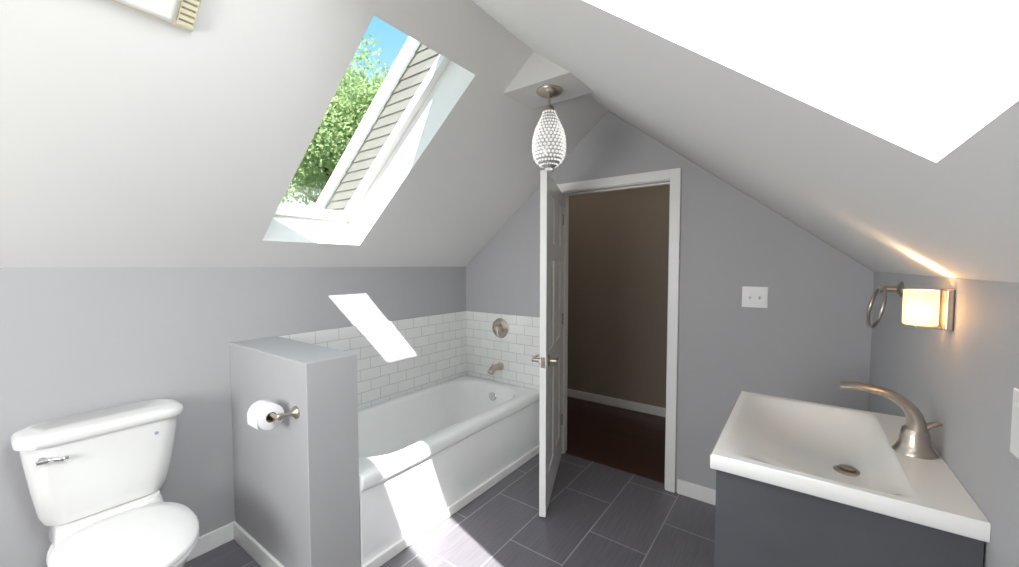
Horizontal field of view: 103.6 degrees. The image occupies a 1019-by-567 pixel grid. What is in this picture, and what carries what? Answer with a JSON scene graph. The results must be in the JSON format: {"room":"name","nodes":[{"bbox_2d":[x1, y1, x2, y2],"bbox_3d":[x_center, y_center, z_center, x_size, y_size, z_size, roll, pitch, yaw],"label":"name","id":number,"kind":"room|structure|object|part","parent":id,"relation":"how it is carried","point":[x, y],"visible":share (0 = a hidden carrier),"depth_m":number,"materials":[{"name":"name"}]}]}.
{"room":"bathroom","nodes":[
{"label":"bathroom","id":0,"kind":"room"},
{"bbox_2d":[0,267,465,566],"bbox_3d":[-1.575,0.630,1.981,0.100,1.419,4.105,2,3,36],"label":"wall","id":1,"kind":"structure","parent":0,"point":[74,341],"depth_m":1.87,"materials":[{"name":"grey paint"}]},
{"bbox_2d":[186,521,234,561],"bbox_3d":[-2.057,1.328,1.252,0.014,0.090,2.110,2,3,36],"label":"baseboard","id":2,"kind":"structure","parent":1,"relation":"attached to","point":[222,535],"depth_m":2.02,"materials":[{"name":"white paint"}]},
{"bbox_2d":[278,311,466,409],"bbox_3d":[-0.840,0.583,2.898,0.010,0.633,1.575,2,3,36],"label":"tile backsplash","id":3,"kind":"structure","parent":1,"relation":"attached to","point":[396,358],"depth_m":2.94,"materials":[{"name":"white tile"}]},
{"bbox_2d":[230,336,359,566],"bbox_3d":[-1.063,0.825,1.954,0.771,1.033,0.230,2,3,36],"label":"wall","id":4,"kind":"structure","parent":0,"point":[296,482],"depth_m":1.76,"materials":[{"name":"grey paint"}]},
{"bbox_2d":[233,522,283,566],"bbox_3d":[-1.123,1.301,1.868,0.771,0.090,0.014,2,3,36],"label":"baseboard","id":5,"kind":"structure","parent":4,"relation":"attached to","point":[244,539],"depth_m":1.94,"materials":[{"name":"white paint"}]},
{"bbox_2d":[267,406,299,420],"bbox_3d":[-0.976,0.535,1.681,0.208,0.052,0.088,2,3,36],"label":"toilet paper holder","id":6,"kind":"object","parent":4,"relation":"attached to","point":[294,412],"visible":0.8,"depth_m":1.64,"materials":[{"name":"silver metal"}]},
{"bbox_2d":[247,400,283,429],"bbox_3d":[-1.014,0.546,1.669,0.098,0.105,0.105,2,3,36],"label":"toilet paper roll","id":7,"kind":"object","parent":6,"relation":"hanging from","point":[257,413],"visible":0.94,"depth_m":1.64,"materials":[{"name":"paper"}]},
{"bbox_3d":[-0.983,0.535,1.680,0.198,0.024,0.078,2,3,36],"label":"holder arm","id":8,"kind":"part","parent":6,"relation":"part of","materials":[{"name":"silver metal"}]},
{"bbox_2d":[0,0,607,267],"bbox_3d":[-1.053,-0.708,1.542,1.391,1.455,4.105,2,3,36],"label":"ceiling","id":9,"kind":"structure","parent":0,"point":[130,138],"depth_m":1.52,"materials":[{"name":"white paint"}]},
{"bbox_2d":[111,0,200,31],"bbox_3d":[-0.927,-0.861,0.971,0.304,0.254,0.340,2,3,36],"label":"exhaust fan","id":10,"kind":"object","parent":9,"relation":"attached to","point":[181,13],"visible":1,"depth_m":1.12,"materials":[{"name":"beige plastic"}]},
{"bbox_2d":[176,0,199,28],"bbox_3d":[-0.834,-0.855,1.080,0.280,0.228,0.038,2,3,36],"label":"grille","id":11,"kind":"object","parent":10,"relation":"attached to","point":[186,10],"depth_m":1.14,"materials":[{"name":"beige plastic"}]},
{"bbox_2d":[275,54,449,221],"bbox_3d":[-0.817,-0.773,2.029,0.978,0.812,0.551,2,3,36],"label":"window","id":12,"kind":"structure","parent":9,"relation":"attached to","point":[441,62],"depth_m":2.23,"materials":[{"name":"white paint"}]},
{"bbox_2d":[503,52,592,108],"bbox_3d":[0.199,-1.058,2.060,0.388,0.154,0.260,2,3,36],"label":"ceiling box","id":13,"kind":"object","parent":9,"relation":"attached to","point":[538,71],"visible":0.82,"depth_m":1.99,"materials":[{"name":"white paint"}]},
{"bbox_2d":[532,85,566,169],"bbox_3d":[0.202,-0.781,2.045,0.178,0.398,0.178,2,3,36],"label":"pendant lamp","id":14,"kind":"object","parent":13,"relation":"hanging from","point":[549,142],"visible":1,"depth_m":2.00,"materials":[{"name":"white glass"}]},
{"bbox_3d":[0.202,-0.907,2.040,0.054,0.081,0.054,2,3,36],"label":"stem","id":15,"kind":"part","parent":14,"relation":"part of","materials":[{"name":"silver metal"}]},
{"bbox_3d":[0.202,-0.728,2.048,0.152,0.283,0.152,2,3,36],"label":"shade frame","id":16,"kind":"part","parent":14,"relation":"part of","materials":[{"name":"white glass"}]},
{"bbox_2d":[184,396,714,566],"bbox_3d":[-0.126,1.400,1.762,4.600,0.100,5.400,2,3,36],"label":"floor","id":17,"kind":"structure","parent":0,"point":[598,515],"depth_m":2.27,"materials":[{"name":"tile"}]},
{"bbox_2d":[10,399,198,566],"bbox_3d":[-1.423,0.948,1.483,0.704,0.826,0.478,2,3,36],"label":"toilet","id":18,"kind":"object","parent":17,"relation":"on","point":[95,478],"visible":1,"depth_m":1.50,"materials":[{"name":"white ceramic"}]},
{"bbox_3d":[-1.629,0.628,1.430,0.029,0.029,0.079,2,3,42],"label":"flush lever","id":19,"kind":"part","parent":18,"relation":"part of","materials":[{"name":"silver metal"}]},
{"bbox_3d":[-1.619,0.551,1.608,0.218,0.044,0.478,2,3,36],"label":"tank lid","id":20,"kind":"part","parent":18,"relation":"part of","materials":[{"name":"white ceramic"}]},
{"bbox_3d":[-1.627,0.735,1.622,0.200,0.322,0.448,2,3,36],"label":"tank","id":21,"kind":"part","parent":18,"relation":"part of","materials":[{"name":"white ceramic"}]},
{"bbox_3d":[-1.412,1.156,1.484,0.650,0.411,0.370,2,3,36],"label":"bowl","id":22,"kind":"part","parent":18,"relation":"part of","materials":[{"name":"white ceramic"}]},
{"bbox_3d":[-1.343,0.916,1.424,0.508,0.027,0.380,2,3,36],"label":"seat lid","id":23,"kind":"part","parent":18,"relation":"part of","materials":[{"name":"white plastic"}]},
{"bbox_3d":[-1.342,0.941,1.424,0.500,0.020,0.378,2,3,36],"label":"seat","id":24,"kind":"part","parent":18,"relation":"part of","materials":[{"name":"white plastic"}]},
{"bbox_2d":[358,375,539,566],"bbox_3d":[-0.521,1.073,2.682,0.781,0.468,1.560,2,3,36],"label":"bathtub","id":25,"kind":"object","parent":17,"relation":"on","point":[420,452],"visible":0.75,"depth_m":2.54,"materials":[{"name":"white ceramic"}]},
{"bbox_2d":[362,445,538,566],"bbox_3d":[-0.215,1.292,2.463,0.019,0.055,1.555,2,3,36],"label":"trim","id":26,"kind":"structure","parent":25,"relation":"attached to","point":[400,545],"depth_m":2.24,"materials":[{"name":"white paint"}]},
{"bbox_3d":[-0.137,0.909,3.233,0.072,0.072,0.018,2,3,36],"label":"overflow plate","id":27,"kind":"part","parent":25,"relation":"part of","materials":[{"name":"silver metal"}]},
{"bbox_2d":[714,470,983,566],"bbox_3d":[0.846,0.913,1.127,0.473,0.930,0.586,2,3,36],"label":"vanity cabinet","id":28,"kind":"object","parent":17,"relation":"on","point":[758,524],"visible":0.61,"depth_m":0.88,"materials":[{"name":"grey wood"}]},
{"bbox_2d":[710,391,990,542],"bbox_3d":[0.856,0.453,1.099,0.454,0.082,0.614,2,3,36],"label":"vanity sink","id":29,"kind":"object","parent":28,"relation":"in","point":[843,455],"visible":0.98,"depth_m":1.02,"materials":[{"name":"white ceramic"}]},
{"bbox_2d":[839,381,941,459],"bbox_3d":[0.960,0.338,1.018,0.193,0.155,0.082,2,3,36],"label":"faucet","id":30,"kind":"object","parent":29,"relation":"on","point":[914,440],"visible":1,"depth_m":0.98,"materials":[{"name":"silver metal"}]},
{"bbox_3d":[0.951,0.323,1.024,0.172,0.126,0.052,2,3,36],"label":"spout","id":31,"kind":"part","parent":30,"relation":"part of","materials":[{"name":"silver metal"}]},
{"bbox_3d":[1.017,0.358,0.978,0.052,0.049,0.031,2,3,36],"label":"lever","id":32,"kind":"part","parent":30,"relation":"part of","materials":[{"name":"silver metal"}]},
{"bbox_2d":[567,185,669,407],"bbox_3d":[1.420,0.007,3.830,4.600,2.500,0.100,2,3,36],"label":"wall","id":33,"kind":"structure","parent":0,"point":[618,241],"depth_m":4.00,"materials":[{"name":"beige paint"}]},
{"bbox_2d":[567,389,665,416],"bbox_3d":[1.387,1.216,3.838,4.600,0.085,0.014,2,3,36],"label":"baseboard","id":34,"kind":"structure","parent":33,"relation":"attached to","point":[649,409],"depth_m":4.04,"materials":[{"name":"white paint"}]},
{"bbox_2d":[466,111,873,491],"bbox_3d":[0.721,0.070,2.770,2.658,2.469,0.090,2,3,36],"label":"wall","id":35,"kind":"structure","parent":0,"point":[813,334],"depth_m":2.34,"materials":[{"name":"grey paint"}]},
{"bbox_2d":[488,362,503,374],"bbox_3d":[-0.119,0.687,3.247,0.068,0.088,0.152,2,3,36],"label":"tub spout","id":36,"kind":"object","parent":35,"relation":"attached to","point":[499,366],"visible":1,"depth_m":3.23,"materials":[{"name":"silver metal"}]},
{"bbox_2d":[492,318,507,337],"bbox_3d":[-0.093,0.367,3.269,0.164,0.164,0.061,2,3,36],"label":"shower valve","id":37,"kind":"object","parent":35,"relation":"attached to","point":[500,326],"visible":1,"depth_m":3.26,"materials":[{"name":"silver metal"}]},
{"bbox_3d":[-0.097,0.381,3.264,0.072,0.098,0.046,2,3,36],"label":"valve handle","id":38,"kind":"part","parent":37,"relation":"part of","materials":[{"name":"silver metal"}]},
{"bbox_2d":[466,311,539,390],"bbox_3d":[-0.054,0.565,3.294,0.796,0.633,0.010,2,3,36],"label":"tile backsplash","id":39,"kind":"structure","parent":35,"relation":"attached to","point":[516,350],"depth_m":3.27,"materials":[{"name":"white tile"}]},
{"bbox_2d":[531,170,563,516],"bbox_3d":[0.258,0.334,2.584,0.155,1.933,0.768,0,3,10],"label":"door","id":40,"kind":"structure","parent":35,"relation":"in","point":[551,197],"depth_m":2.38,"materials":[{"name":"white paint"}]},
{"bbox_3d":[0.163,0.434,2.332,0.060,0.066,0.149,1,3,14],"label":"lever","id":41,"kind":"part","parent":40,"relation":"part of","materials":[{"name":"silver metal"}]},
{"bbox_3d":[0.256,0.435,2.309,0.059,0.066,0.150,1,3,14],"label":"lever","id":42,"kind":"part","parent":40,"relation":"part of","materials":[{"name":"silver metal"}]},
{"bbox_2d":[556,168,680,492],"bbox_3d":[0.715,0.293,2.788,0.891,2.021,0.132,2,3,36],"label":"trim","id":43,"kind":"structure","parent":35,"relation":"attached to","point":[672,177],"depth_m":2.53,"materials":[{"name":"white paint"}]},
{"bbox_2d":[677,479,715,504],"bbox_3d":[1.409,1.283,2.259,0.880,0.090,0.014,2,3,36],"label":"baseboard","id":44,"kind":"structure","parent":35,"relation":"attached to","point":[685,488],"depth_m":2.44,"materials":[{"name":"white paint"}]},
{"bbox_2d":[742,286,767,307],"bbox_3d":[1.367,0.076,2.236,0.124,0.117,0.015,2,3,36],"label":"light switch","id":45,"kind":"object","parent":35,"relation":"attached to","point":[756,297],"visible":1,"depth_m":2.24,"materials":[{"name":"white plastic"}]},
{"bbox_2d":[471,0,1018,282],"bbox_3d":[0.103,-0.659,0.703,1.467,1.467,4.105,2,3,36],"label":"ceiling","id":46,"kind":"structure","parent":0,"point":[885,131],"depth_m":0.55,"materials":[{"name":"white paint"}]},
{"bbox_2d":[868,272,1018,566],"bbox_3d":[0.656,0.713,0.362,0.100,1.399,4.105,2,3,36],"label":"wall","id":47,"kind":"structure","parent":0,"point":[964,378],"depth_m":0.82,"materials":[{"name":"grey paint"}]},
{"bbox_2d":[866,282,903,327],"bbox_3d":[1.330,0.078,1.422,0.087,0.169,0.157,2,3,36],"label":"towel ring","id":48,"kind":"object","parent":47,"relation":"attached to","point":[883,289],"visible":1,"depth_m":1.40,"materials":[{"name":"silver metal"}]},
{"bbox_3d":[1.342,0.020,1.413,0.060,0.052,0.052,2,3,36],"label":"post","id":49,"kind":"part","parent":48,"relation":"part of","materials":[{"name":"silver metal"}]},
{"bbox_2d":[902,288,954,330],"bbox_3d":[1.001,0.060,0.963,0.081,0.096,0.062,2,3,36],"label":"wall sconce","id":50,"kind":"object","parent":47,"relation":"attached to","point":[922,308],"visible":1,"depth_m":0.94,"materials":[{"name":"white glass"}]},
{"bbox_3d":[0.993,0.057,0.969,0.062,0.084,0.062,2,3,36],"label":"lamp shade","id":51,"kind":"part","parent":50,"relation":"part of","materials":[{"name":"white glass"}]},
{"bbox_2d":[1010,388,1018,458],"bbox_3d":[0.793,0.222,0.621,0.008,0.106,0.072,2,3,36],"label":"light switch","id":52,"kind":"object","parent":47,"relation":"attached to","point":[1014,440],"visible":1,"depth_m":0.64,"materials":[{"name":"white plastic"}]},
{"label":"outside","id":53,"kind":"structure","parent":0,"visible":0},
{"bbox_3d":[-1.106,4.162,7.176,70.000,0.100,70.000,2,3,36],"label":"ground","id":54,"kind":"structure","parent":53,"visible":0},
{"bbox_2d":[280,177,326,207],"bbox_3d":[-7.197,0.023,13.587,6.200,7.600,9.100,2,3,36],"label":"house","id":55,"kind":"structure","parent":54,"relation":"on","point":[295,203],"depth_m":11.54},
{"bbox_2d":[282,34,392,206],"bbox_3d":[-3.487,-0.555,8.632,3.672,9.214,5.646,2,3,39],"label":"tree","id":56,"kind":"object","parent":54,"relation":"on","point":[351,101],"visible":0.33,"depth_m":7.71,"materials":[{"name":"green plant"}]},
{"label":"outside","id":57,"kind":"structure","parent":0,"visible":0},
{"bbox_2d":[313,36,438,210],"bbox_3d":[-0.967,-0.994,2.710,3.000,2.600,0.085,2,3,36],"label":"wall","id":58,"kind":"structure","parent":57,"point":[414,61],"depth_m":2.58,"materials":[{"name":"beige wood"}]}
]}

